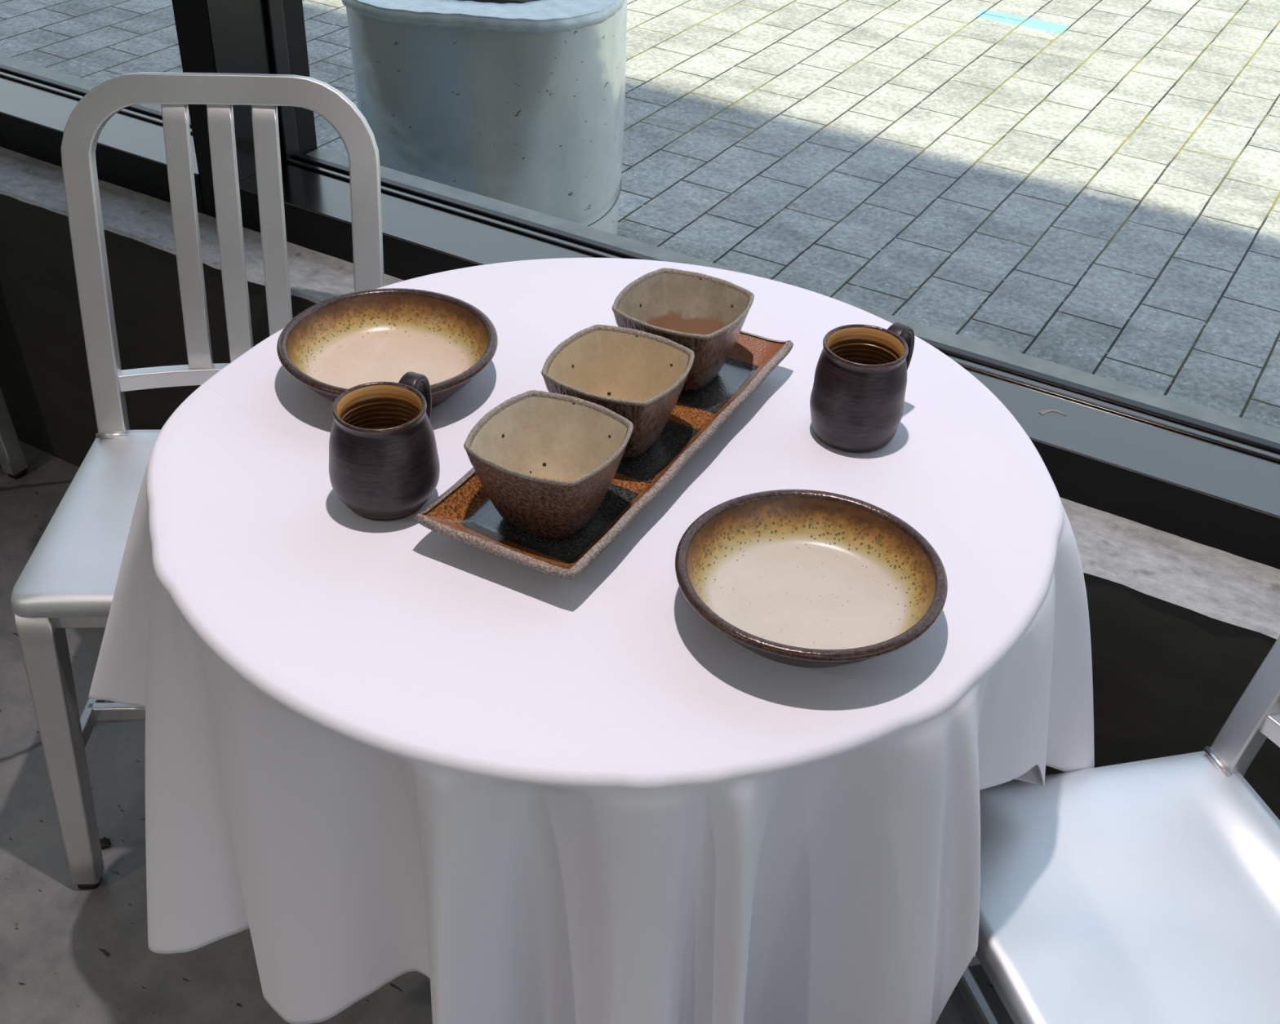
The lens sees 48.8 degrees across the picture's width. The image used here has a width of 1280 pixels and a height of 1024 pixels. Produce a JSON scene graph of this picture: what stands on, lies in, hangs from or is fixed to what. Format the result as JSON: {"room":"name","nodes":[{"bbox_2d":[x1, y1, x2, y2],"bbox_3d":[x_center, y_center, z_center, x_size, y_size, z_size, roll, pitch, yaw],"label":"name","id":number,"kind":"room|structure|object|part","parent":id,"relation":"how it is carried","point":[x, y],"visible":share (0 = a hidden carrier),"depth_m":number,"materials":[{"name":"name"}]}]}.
{"room":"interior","nodes":[
{"label":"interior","id":0,"kind":"room"},
{"bbox_2d":[0,440,1013,1023],"bbox_3d":[-1.176,1.755,0.160,7.400,0.120,5.700,21,40,23],"label":"floor","id":1,"kind":"structure","parent":0,"point":[69,954],"depth_m":1.80,"materials":[{"name":"concrete"}]},
{"bbox_2d":[0,386,28,479],"bbox_3d":[-1.419,-0.412,2.251,0.521,0.895,0.423,21,40,23],"label":"metal chair","id":2,"kind":"object","parent":1,"relation":"on","point":[13,462],"visible":1,"depth_m":2.51,"materials":[{"name":"metal"}]},
{"bbox_2d":[99,836,111,849],"bbox_3d":[-0.713,0.441,1.879,0.016,0.012,0.017,-2,36,-6],"label":"scrap","id":3,"kind":"object","parent":1,"relation":"on","point":[104,842],"visible":0.78,"depth_m":1.88,"materials":[{"name":"brown"}]},
{"bbox_2d":[10,72,384,889],"bbox_3d":[-0.516,-0.027,1.780,0.423,0.895,0.521,0,36,-4],"label":"metal chair","id":4,"kind":"object","parent":1,"relation":"on","point":[69,579],"visible":0.49,"depth_m":1.75,"materials":[{"name":"metal"}]},
{"bbox_3d":[-0.700,0.282,1.724,0.046,0.428,0.087,0,36,-4],"label":"leg","id":5,"kind":"part","parent":4,"relation":"part of","materials":[{"name":"metal"}]},
{"bbox_3d":[-0.514,0.005,1.742,0.423,0.028,0.351,0,36,-4],"label":"seat","id":6,"kind":"part","parent":4,"relation":"part of","materials":[{"name":"metal"}]},
{"bbox_3d":[-0.523,-0.176,1.857,0.340,0.024,0.040,0,36,-4],"label":"rail","id":7,"kind":"part","parent":4,"relation":"part of","materials":[{"name":"metal"}]},
{"bbox_3d":[-0.527,-0.141,1.927,0.390,0.885,0.146,0,36,-4],"label":"frame","id":8,"kind":"part","parent":4,"relation":"part of","materials":[{"name":"metal"}]},
{"bbox_2d":[956,635,1279,1023],"bbox_3d":[0.529,0.377,1.293,0.521,0.895,0.423,-8,37,-14],"label":"metal chair","id":9,"kind":"object","parent":1,"relation":"on","point":[1145,891],"visible":0.77,"depth_m":1.32,"materials":[{"name":"metal"}]},
{"bbox_3d":[0.482,0.386,1.283,0.351,0.028,0.423,-8,37,-14],"label":"seat","id":10,"kind":"part","parent":9,"relation":"part of","materials":[{"name":"metal"}]},
{"bbox_3d":[0.709,0.348,1.335,0.146,0.885,0.390,-8,37,-14],"label":"frame","id":11,"kind":"part","parent":9,"relation":"part of","materials":[{"name":"metal"}]},
{"bbox_3d":[0.676,0.297,1.285,0.040,0.024,0.340,-8,37,-14],"label":"rail","id":12,"kind":"part","parent":9,"relation":"part of","materials":[{"name":"metal"}]},
{"bbox_3d":[-0.044,0.246,1.561,0.796,0.748,0.796,21,40,23],"label":"round table","id":13,"kind":"object","parent":1,"relation":"on","visible":0},
{"bbox_2d":[88,257,1094,1023],"bbox_3d":[-0.048,0.175,1.502,0.984,0.570,0.891,21,40,23],"label":"tablecloth","id":14,"kind":"object","parent":13,"relation":"on","point":[377,753],"visible":0.72,"depth_m":1.17,"materials":[{"name":"white fabric"}]},
{"bbox_2d":[328,372,439,521],"bbox_3d":[-0.217,-0.054,1.238,0.114,0.100,0.096,-20,42,-28],"label":"mug","id":15,"kind":"object","parent":14,"relation":"on","point":[384,466],"visible":1,"depth_m":1.21,"materials":[{"name":"ceramic"}]},
{"bbox_3d":[-0.202,-0.093,1.266,0.021,0.069,0.040,15,38,17],"label":"handle","id":16,"kind":"part","parent":15,"relation":"part of","materials":[{"name":"ceramic"}]},
{"bbox_2d":[276,288,497,407],"bbox_3d":[-0.251,-0.154,1.415,0.222,0.048,0.223,2,36,-1],"label":"shallow bowl","id":17,"kind":"object","parent":14,"relation":"on","point":[340,344],"visible":0.84,"depth_m":1.45,"materials":[{"name":"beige ceramic"}]},
{"bbox_2d":[413,330,793,578],"bbox_3d":[-0.017,-0.072,1.328,0.161,0.038,0.448,19,39,21],"label":"serving tray","id":18,"kind":"object","parent":14,"relation":"on","point":[464,513],"visible":0.48,"depth_m":1.25,"materials":[{"name":"ceramic"}]},
{"bbox_2d":[463,390,633,539],"bbox_3d":[-0.077,-0.032,1.210,0.126,0.083,0.126,16,38,18],"label":"square bowl","id":19,"kind":"object","parent":18,"relation":"on","point":[546,462],"visible":1,"depth_m":1.22,"materials":[{"name":"beige ceramic"}]},
{"bbox_2d":[541,324,694,459],"bbox_3d":[-0.021,-0.103,1.311,0.126,0.083,0.126,19,39,21],"label":"square bowl","id":20,"kind":"object","parent":18,"relation":"on","point":[639,376],"visible":0.74,"depth_m":1.33,"materials":[{"name":"ceramic"}]},
{"bbox_2d":[611,267,754,392],"bbox_3d":[0.042,-0.174,1.412,0.126,0.083,0.126,19,39,22],"label":"square bowl","id":21,"kind":"object","parent":18,"relation":"on","point":[706,315],"visible":0.72,"depth_m":1.43,"materials":[{"name":"ceramic"}]},
{"bbox_2d":[675,489,947,667],"bbox_3d":[0.136,0.062,1.145,0.221,0.048,0.219,10,37,10],"label":"shallow bowl","id":22,"kind":"object","parent":14,"relation":"on","point":[798,578],"visible":1,"depth_m":1.17,"materials":[{"name":"ceramic"}]},
{"bbox_2d":[809,322,914,453],"bbox_3d":[0.212,-0.124,1.360,0.090,0.100,0.113,10,37,11],"label":"mug","id":23,"kind":"object","parent":14,"relation":"on","point":[857,398],"visible":1,"depth_m":1.33,"materials":[{"name":"ceramic"}]},
{"bbox_3d":[0.249,-0.152,1.375,0.021,0.069,0.040,32,45,34],"label":"handle","id":24,"kind":"part","parent":23,"relation":"part of","materials":[{"name":"ceramic"}]},
{"bbox_2d":[0,146,1279,820],"bbox_3d":[0.301,0.125,2.033,7.400,0.651,0.387,21,40,23],"label":"wall","id":25,"kind":"structure","parent":0,"point":[1167,677],"depth_m":2.09,"materials":[{"name":"paint"}]},
{"bbox_2d":[0,54,204,213],"bbox_3d":[-1.706,-1.801,2.185,2.573,2.130,0.200,21,40,23],"label":"window","id":26,"kind":"structure","parent":25,"relation":"attached to","point":[37,103],"depth_m":2.36,"materials":[{"name":"black"}]},
{"bbox_3d":[-1.705,-1.004,2.848,2.573,0.063,0.048,21,40,23],"label":"sill","id":27,"kind":"part","parent":26,"relation":"part of","materials":[{"name":"metal"}]},
{"bbox_3d":[-1.757,-0.980,2.755,2.573,0.003,0.144,21,40,23],"label":"sill","id":28,"kind":"part","parent":26,"relation":"part of","materials":[{"name":"grey"}]},
{"bbox_3d":[-1.758,-0.953,2.775,2.573,0.064,0.143,21,40,23],"label":"sill rail","id":29,"kind":"part","parent":26,"relation":"part of","materials":[{"name":"black metal"}]},
{"bbox_2d":[171,0,317,217],"bbox_3d":[-0.570,-1.368,1.665,0.089,2.130,0.198,21,40,23],"label":"window frame","id":30,"kind":"structure","parent":25,"relation":"on","point":[257,37],"depth_m":2.13,"materials":[{"name":"black metal"}]},
{"bbox_3d":[-0.621,-1.353,1.653,0.002,1.983,0.110,21,40,23],"label":"plate","id":31,"kind":"part","parent":30,"relation":"part of","materials":[{"name":"grey metal"}]},
{"bbox_3d":[-0.562,-1.331,1.625,0.002,1.983,0.110,21,40,23],"label":"plate","id":32,"kind":"part","parent":30,"relation":"part of","materials":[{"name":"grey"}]},
{"bbox_2d":[239,147,1279,569],"bbox_3d":[0.753,-0.865,1.061,3.006,2.130,0.200,21,40,23],"label":"window","id":33,"kind":"structure","parent":25,"relation":"attached to","point":[1202,475],"depth_m":1.75,"materials":[{"name":"black"}]},
{"bbox_3d":[0.753,-0.069,1.724,3.006,0.063,0.048,21,40,23],"label":"sill","id":34,"kind":"part","parent":33,"relation":"part of","materials":[{"name":"metal"}]},
{"label":"outside","id":35,"kind":"structure","parent":0,"visible":0},
{"bbox_2d":[0,0,1279,429],"bbox_3d":[1.793,-2.836,6.647,28.000,0.100,30.000,21,40,23],"label":"ground","id":36,"kind":"structure","parent":35,"point":[1092,187],"depth_m":4.03,"materials":[{"name":"grey stone"}]},
{"bbox_2d":[341,0,627,235],"bbox_3d":[-0.339,-0.930,3.281,0.613,0.626,0.612,6,36,4],"label":"planter","id":37,"kind":"object","parent":36,"relation":"on","point":[520,103],"visible":0.74,"depth_m":2.99,"materials":[{"name":"concrete"},{"name":"dark soil"}]}
]}

